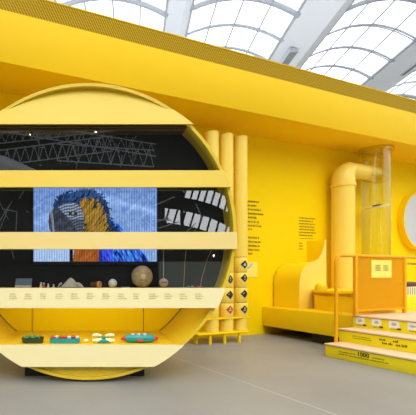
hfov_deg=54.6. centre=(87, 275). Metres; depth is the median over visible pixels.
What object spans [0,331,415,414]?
floor
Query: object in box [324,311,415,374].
staircase
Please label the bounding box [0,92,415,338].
wall
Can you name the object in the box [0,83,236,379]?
display case
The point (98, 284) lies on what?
paper roll
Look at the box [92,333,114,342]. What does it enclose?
toy
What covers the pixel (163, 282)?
ball
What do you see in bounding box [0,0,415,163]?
ceiling
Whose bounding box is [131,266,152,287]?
globe
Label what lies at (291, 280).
hood
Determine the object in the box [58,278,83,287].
specimen
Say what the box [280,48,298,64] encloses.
ceiling vent
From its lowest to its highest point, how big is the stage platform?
0.488 m
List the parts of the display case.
panel, label panel, cap panel, label panel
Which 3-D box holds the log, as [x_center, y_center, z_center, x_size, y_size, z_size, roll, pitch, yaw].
[5.394,0.145,6.291,0.559,0.088,0.088,0,0,-21]
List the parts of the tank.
lid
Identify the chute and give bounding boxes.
[274,240,325,308]
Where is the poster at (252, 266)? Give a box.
[247,262,256,276]
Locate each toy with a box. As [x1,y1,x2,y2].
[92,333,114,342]
[121,333,157,342]
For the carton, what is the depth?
6.25 m
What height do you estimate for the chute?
1.188 m
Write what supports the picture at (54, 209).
attached to the display case
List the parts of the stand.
plate, plate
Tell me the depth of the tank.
5.73 m
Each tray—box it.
[22,334,43,343]
[49,335,79,343]
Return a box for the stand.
[195,316,250,344]
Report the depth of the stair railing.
5.17 m
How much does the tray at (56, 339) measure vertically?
0.073 m
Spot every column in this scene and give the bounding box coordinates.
[205,130,218,317]
[219,133,232,317]
[234,135,247,316]
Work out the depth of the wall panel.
8.03 m
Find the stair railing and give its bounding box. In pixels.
[334,254,415,342]
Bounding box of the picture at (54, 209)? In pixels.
[33,188,157,263]
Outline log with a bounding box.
[407,281,415,286]
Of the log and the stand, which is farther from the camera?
the log
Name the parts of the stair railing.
post, perforated panel, post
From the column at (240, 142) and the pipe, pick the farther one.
the pipe
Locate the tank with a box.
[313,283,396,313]
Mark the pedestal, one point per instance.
(411, 299)
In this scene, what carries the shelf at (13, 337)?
attached to the display case
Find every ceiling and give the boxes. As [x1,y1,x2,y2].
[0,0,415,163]
[51,0,415,99]
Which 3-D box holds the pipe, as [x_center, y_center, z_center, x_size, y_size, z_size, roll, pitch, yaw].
[5.227,-0.801,7.234,1.233,2.725,0.414,0,0,-21]
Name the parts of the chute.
panel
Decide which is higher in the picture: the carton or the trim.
the carton
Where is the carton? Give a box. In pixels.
[407,287,415,294]
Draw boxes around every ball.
[108,279,116,287]
[159,249,167,286]
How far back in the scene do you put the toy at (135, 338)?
3.77 m
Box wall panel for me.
[397,192,415,249]
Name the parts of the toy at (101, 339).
arm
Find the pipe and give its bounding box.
[330,162,382,288]
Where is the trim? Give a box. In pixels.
[172,339,335,414]
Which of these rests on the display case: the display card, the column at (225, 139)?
the display card
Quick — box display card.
[15,278,31,287]
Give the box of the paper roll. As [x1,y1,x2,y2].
[90,281,101,287]
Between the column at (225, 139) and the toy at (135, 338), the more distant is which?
the column at (225, 139)
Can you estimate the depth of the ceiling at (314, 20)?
16.75 m
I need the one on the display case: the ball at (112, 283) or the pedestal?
the ball at (112, 283)
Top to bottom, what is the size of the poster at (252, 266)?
0.270 m
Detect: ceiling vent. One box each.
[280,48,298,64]
[400,62,415,75]
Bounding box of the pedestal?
[399,295,415,309]
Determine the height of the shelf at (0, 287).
0.030 m
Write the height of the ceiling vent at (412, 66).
0.195 m
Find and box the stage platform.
[263,306,415,343]
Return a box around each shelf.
[0,287,213,287]
[0,331,177,344]
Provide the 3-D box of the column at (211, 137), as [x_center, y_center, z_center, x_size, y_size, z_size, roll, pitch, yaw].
[1.917,-0.781,5.781,0.206,2.870,0.206,0,0,-21]
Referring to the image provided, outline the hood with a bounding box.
[274,262,309,308]

